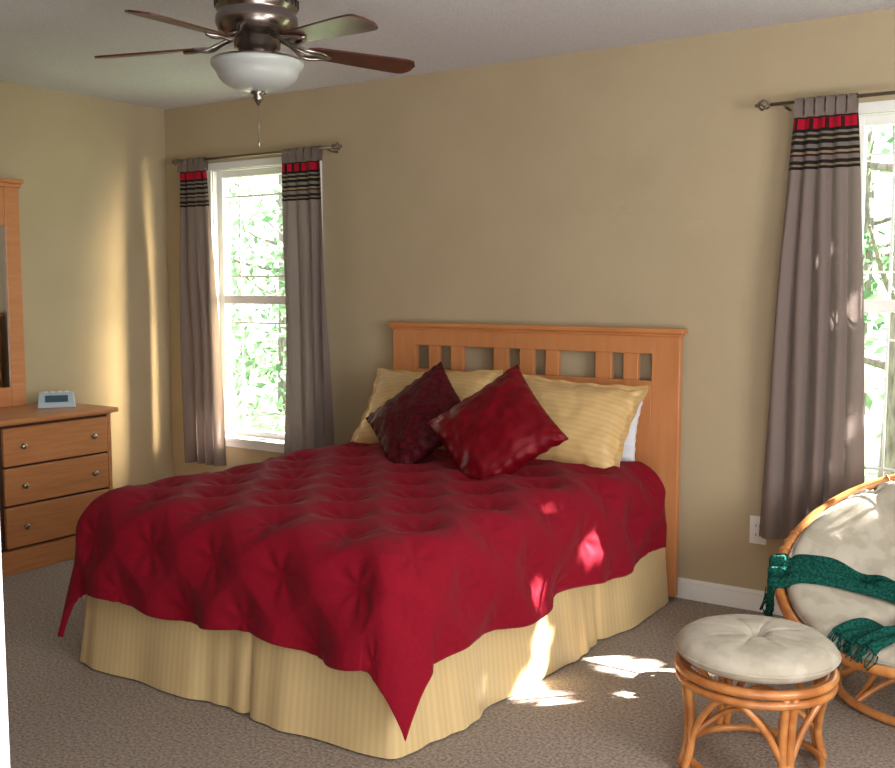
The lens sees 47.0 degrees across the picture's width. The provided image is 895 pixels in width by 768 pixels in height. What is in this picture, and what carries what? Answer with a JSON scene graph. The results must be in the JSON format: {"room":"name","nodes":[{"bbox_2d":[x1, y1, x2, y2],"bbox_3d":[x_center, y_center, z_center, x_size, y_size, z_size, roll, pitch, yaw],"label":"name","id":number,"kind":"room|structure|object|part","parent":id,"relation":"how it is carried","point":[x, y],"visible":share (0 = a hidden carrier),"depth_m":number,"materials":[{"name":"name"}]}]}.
{"room":"bedroom","nodes":[
{"label":"bedroom","id":0,"kind":"room"},
{"bbox_2d":[0,80,172,488],"bbox_3d":[-3.125,-0.246,4.331,0.130,2.447,4.906,4,7,34],"label":"wall","id":1,"kind":"structure","parent":0,"point":[92,195],"depth_m":5.88,"materials":[{"name":"paint"}]},
{"bbox_2d":[0,0,894,109],"bbox_3d":[-0.273,-1.341,2.395,6.900,0.100,5.036,4,7,34],"label":"ceiling","id":2,"kind":"structure","parent":0,"point":[49,44],"depth_m":4.32,"materials":[{"name":"grey paint"}]},
{"bbox_2d":[94,0,414,146],"bbox_3d":[-0.613,-1.067,3.279,1.053,0.612,1.039,4,7,34],"label":"ceiling fan","id":3,"kind":"object","parent":2,"relation":"hanging from","point":[257,29],"depth_m":3.22,"materials":[{"name":"brown wood"}]},
{"bbox_2d":[2,559,894,767],"bbox_3d":[-0.273,1.195,2.636,6.900,0.100,5.036,4,7,34],"label":"floor","id":4,"kind":"structure","parent":0,"point":[620,704],"depth_m":3.31,"materials":[{"name":"carpet"}]},
{"bbox_2d":[0,536,9,767],"bbox_3d":[-0.873,0.277,1.025,0.800,2.008,0.036,-4,7,-34],"label":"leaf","id":5,"kind":"object","parent":4,"relation":"on","point":[4,729],"visible":1,"depth_m":1.24,"materials":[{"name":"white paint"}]},
{"bbox_2d":[0,403,117,576],"bbox_3d":[-2.360,0.544,4.949,0.513,0.757,1.532,4,7,34],"label":"dresser","id":6,"kind":"object","parent":4,"relation":"on","point":[55,462],"visible":0.84,"depth_m":5.12,"materials":[{"name":"brown wood"}]},
{"bbox_2d":[0,178,26,407],"bbox_3d":[-2.554,-0.435,4.988,0.055,1.185,1.137,4,7,34],"label":"dresser mirror","id":7,"kind":"object","parent":6,"relation":"on","point":[12,352],"depth_m":5.38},
{"bbox_2d":[38,391,75,408],"bbox_3d":[-2.056,0.079,5.415,0.186,0.080,0.129,-2,6,-21],"label":"alarm clock","id":8,"kind":"object","parent":6,"relation":"on","point":[53,399],"visible":1,"depth_m":5.38,"materials":[{"name":"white plastic"}]},
{"bbox_3d":[-2.188,0.518,4.830,0.018,0.631,1.484,4,7,34],"label":"frame","id":9,"kind":"part","parent":6,"relation":"part of","materials":[{"name":"brown wood"}]},
{"bbox_2d":[80,547,668,758],"bbox_3d":[-0.221,0.796,4.153,1.608,0.394,1.932,4,7,34],"label":"bed skirt","id":10,"kind":"object","parent":4,"relation":"on","point":[288,690],"depth_m":3.43,"materials":[{"name":"beige fabric"}]},
{"bbox_2d":[388,322,687,596],"bbox_3d":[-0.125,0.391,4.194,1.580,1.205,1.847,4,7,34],"label":"headboard","id":11,"kind":"object","parent":4,"relation":"on","point":[658,436],"visible":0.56,"depth_m":4.62,"materials":[{"name":"brown wood"}]},
{"bbox_2d":[58,441,666,740],"bbox_3d":[-0.268,0.629,4.059,1.672,0.561,1.819,4,7,34],"label":"comforter","id":12,"kind":"object","parent":11,"relation":"on","point":[350,557],"visible":0.91,"depth_m":3.43,"materials":[{"name":"fabric"}]},
{"bbox_2d":[365,362,460,463],"bbox_3d":[-0.130,0.156,4.581,0.330,0.492,0.534,-2,6,-23],"label":"throw pillow","id":13,"kind":"object","parent":12,"relation":"on","point":[402,429],"visible":0.79,"depth_m":4.51,"materials":[{"name":"red fabric"}]},
{"bbox_2d":[351,368,502,449],"bbox_3d":[-0.116,0.124,4.907,0.732,0.400,0.305,3,6,31],"label":"pillow sham","id":14,"kind":"object","parent":12,"relation":"on","point":[387,384],"visible":0.41,"depth_m":4.94,"materials":[{"name":"yellow fabric"}]},
{"bbox_2d":[428,364,568,479],"bbox_3d":[0.196,0.191,4.215,0.562,0.523,0.337,0,5,0],"label":"throw pillow","id":15,"kind":"object","parent":12,"relation":"on","point":[495,430],"visible":0.89,"depth_m":4.13,"materials":[{"name":"red fabric"}]},
{"bbox_2d":[522,374,648,468],"bbox_3d":[0.500,0.171,4.499,0.682,0.402,0.299,4,6,33],"label":"pillow sham","id":16,"kind":"object","parent":12,"relation":"on","point":[596,419],"visible":0.53,"depth_m":4.37,"materials":[{"name":"yellow fabric"}]},
{"bbox_2d":[621,401,642,460],"bbox_3d":[0.620,0.184,4.608,0.520,0.340,0.131,4,-11,34],"label":"bed pillow","id":17,"kind":"object","parent":12,"relation":"on","point":[629,445],"depth_m":4.46,"materials":[{"name":"white fabric"}]},
{"bbox_3d":[0.371,0.326,4.935,1.544,1.155,0.035,4,7,34],"label":"headboard","id":18,"kind":"part","parent":11,"relation":"part of","materials":[{"name":"brown wood"}]},
{"bbox_2d":[674,614,841,767],"bbox_3d":[0.888,0.905,2.981,0.462,0.395,0.462,0,5,-3],"label":"ottoman","id":19,"kind":"object","parent":4,"relation":"on","point":[743,648],"visible":1,"depth_m":2.85,"materials":[{"name":"fabric"}]},
{"bbox_2d":[676,614,839,683],"bbox_3d":[0.888,0.756,2.966,0.452,0.095,0.452,4,7,34],"label":"cushion","id":20,"kind":"object","parent":19,"relation":"on","point":[759,649],"depth_m":2.86,"materials":[{"name":"fabric"}]},
{"bbox_2d":[774,474,894,725],"bbox_3d":[1.593,0.697,3.370,1.030,0.745,0.915,4,7,34],"label":"papasan chair","id":21,"kind":"object","parent":4,"relation":"on","point":[855,527],"visible":0.66,"depth_m":3.57,"materials":[{"name":"fabric"}]},
{"bbox_2d":[759,553,894,670],"bbox_3d":[1.397,0.718,3.267,0.869,0.297,0.519,4,7,34],"label":"throw blanket","id":22,"kind":"object","parent":21,"relation":"on","point":[783,571],"visible":0.94,"depth_m":3.47,"materials":[{"name":"teal fabric"}]},
{"bbox_2d":[787,481,894,667],"bbox_3d":[1.593,0.598,3.361,0.946,0.510,0.850,4,7,34],"label":"cushion","id":23,"kind":"object","parent":21,"relation":"on","point":[855,527],"depth_m":3.59,"materials":[{"name":"fabric"}]},
{"bbox_2d":[164,8,894,591],"bbox_3d":[1.089,-0.266,4.547,6.900,2.447,0.130,4,7,34],"label":"wall","id":24,"kind":"structure","parent":0,"point":[643,185],"depth_m":4.71,"materials":[{"name":"paint"}]},
{"bbox_2d":[226,177,285,428],"bbox_3d":[-1.008,-0.455,5.934,0.716,1.476,0.008,4,7,34],"label":"muntins","id":25,"kind":"object","parent":24,"relation":"attached to","point":[239,196],"visible":0.57,"depth_m":6.04,"materials":[{"name":"white plastic"}]},
{"bbox_2d":[171,142,341,165],"bbox_3d":[-1.063,-1.272,5.737,1.284,0.047,0.128,4,7,34],"label":"curtain rod","id":26,"kind":"object","parent":24,"relation":"attached to","point":[338,147],"visible":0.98,"depth_m":5.66,"materials":[{"name":"grey metal"}]},
{"bbox_2d":[177,157,226,465],"bbox_3d":[-1.448,-0.416,6.023,0.345,1.786,0.069,4,7,34],"label":"curtain","id":27,"kind":"object","parent":26,"relation":"hanging from","point":[200,345],"visible":1,"depth_m":6.01,"materials":[{"name":"grey fabric"}]},
{"bbox_3d":[-1.086,-1.269,5.703,1.160,0.014,0.015,4,7,34],"label":"rod","id":28,"kind":"part","parent":26,"relation":"part of","materials":[{"name":"grey metal"}]},
{"bbox_2d":[281,145,334,454],"bbox_3d":[-0.755,-0.372,5.562,0.350,1.786,0.066,4,7,34],"label":"curtain","id":29,"kind":"object","parent":26,"relation":"hanging from","point":[309,424],"visible":0.91,"depth_m":5.56,"materials":[{"name":"grey fabric"}]},
{"bbox_2d":[206,157,322,452],"bbox_3d":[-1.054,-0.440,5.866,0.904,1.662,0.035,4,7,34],"label":"window frame","id":30,"kind":"structure","parent":24,"relation":"attached to","point":[272,446],"depth_m":5.95,"materials":[{"name":"white plastic"}]},
{"bbox_2d":[676,577,782,615],"bbox_3d":[1.049,0.911,4.599,6.640,0.092,0.014,4,7,34],"label":"baseboard","id":31,"kind":"structure","parent":24,"relation":"attached to","point":[690,589],"depth_m":4.49,"materials":[{"name":"white paint"}]},
{"bbox_2d":[749,515,765,544],"bbox_3d":[1.324,0.623,4.390,0.072,0.120,0.010,4,7,34],"label":"electrical outlet","id":32,"kind":"object","parent":24,"relation":"attached to","point":[754,537],"visible":0.68,"depth_m":4.39,"materials":[{"name":"white paint"}]},
{"bbox_2d":[754,522,759,528],"bbox_3d":[1.322,0.603,4.386,0.034,0.028,0.003,4,7,34],"label":"receptacle","id":33,"kind":"object","parent":32,"relation":"attached to","point":[756,524],"depth_m":4.39,"materials":[{"name":"white paint"}]},
{"bbox_2d":[754,531,761,538],"bbox_3d":[1.322,0.643,4.390,0.034,0.028,0.003,4,7,34],"label":"receptacle","id":34,"kind":"object","parent":32,"relation":"attached to","point":[756,533],"depth_m":4.39,"materials":[{"name":"white paint"}]},
{"bbox_2d":[755,91,894,110],"bbox_3d":[1.944,-1.082,3.740,1.634,0.047,0.128,4,7,34],"label":"curtain rod","id":35,"kind":"object","parent":24,"relation":"attached to","point":[760,103],"visible":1,"depth_m":4.08,"materials":[{"name":"grey metal"}]},
{"bbox_2d":[759,92,864,539],"bbox_3d":[1.466,-0.237,4.090,0.425,1.776,0.063,4,7,34],"label":"curtain","id":36,"kind":"object","parent":35,"relation":"hanging from","point":[815,451],"visible":0.94,"depth_m":4.08,"materials":[{"name":"grey fabric"}]},
{"bbox_3d":[1.922,-1.079,3.706,1.510,0.014,0.015,4,7,34],"label":"rod","id":37,"kind":"part","parent":35,"relation":"part of","materials":[{"name":"grey metal"}]},
{"bbox_2d":[858,100,894,113],"bbox_3d":[1.945,-0.250,3.875,0.974,1.662,0.035,4,7,34],"label":"window frame","id":38,"kind":"structure","parent":24,"relation":"attached to","point":[886,105],"depth_m":3.99,"materials":[{"name":"white plastic"}]},
{"bbox_2d":[859,111,894,312],"bbox_3d":[1.980,-0.264,3.926,0.870,1.560,0.090,4,7,34],"label":"frame","id":39,"kind":"object","parent":24,"relation":"attached to","point":[880,119],"visible":0.2,"depth_m":4.08,"materials":[{"name":"white plastic"}]},
{"bbox_2d":[863,132,894,476],"bbox_3d":[1.991,-0.266,3.942,0.786,1.476,0.008,4,7,34],"label":"muntins","id":40,"kind":"object","parent":24,"relation":"attached to","point":[882,469],"visible":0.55,"depth_m":4.10,"materials":[{"name":"white plastic"}]},
{"label":"outside","id":41,"kind":"structure","parent":0,"visible":0},
{"bbox_2d":[232,338,884,490],"bbox_3d":[5.418,0.556,17.267,50.000,0.200,25.474,4,7,34],"label":"lawn","id":42,"kind":"structure","parent":41,"point":[872,448],"depth_m":17.79,"materials":[{"name":"green plant"}]},
{"bbox_2d":[229,175,285,431],"bbox_3d":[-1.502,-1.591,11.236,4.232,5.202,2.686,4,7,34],"label":"tree","id":43,"kind":"object","parent":42,"relation":"on","point":[252,272],"visible":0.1,"depth_m":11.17,"materials":[{"name":"green plant"}]},
{"bbox_2d":[863,125,894,481],"bbox_3d":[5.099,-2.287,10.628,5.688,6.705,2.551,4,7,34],"label":"tree","id":44,"kind":"object","parent":42,"relation":"on","point":[870,285],"visible":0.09,"depth_m":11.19,"materials":[{"name":"green plant"}]}
]}

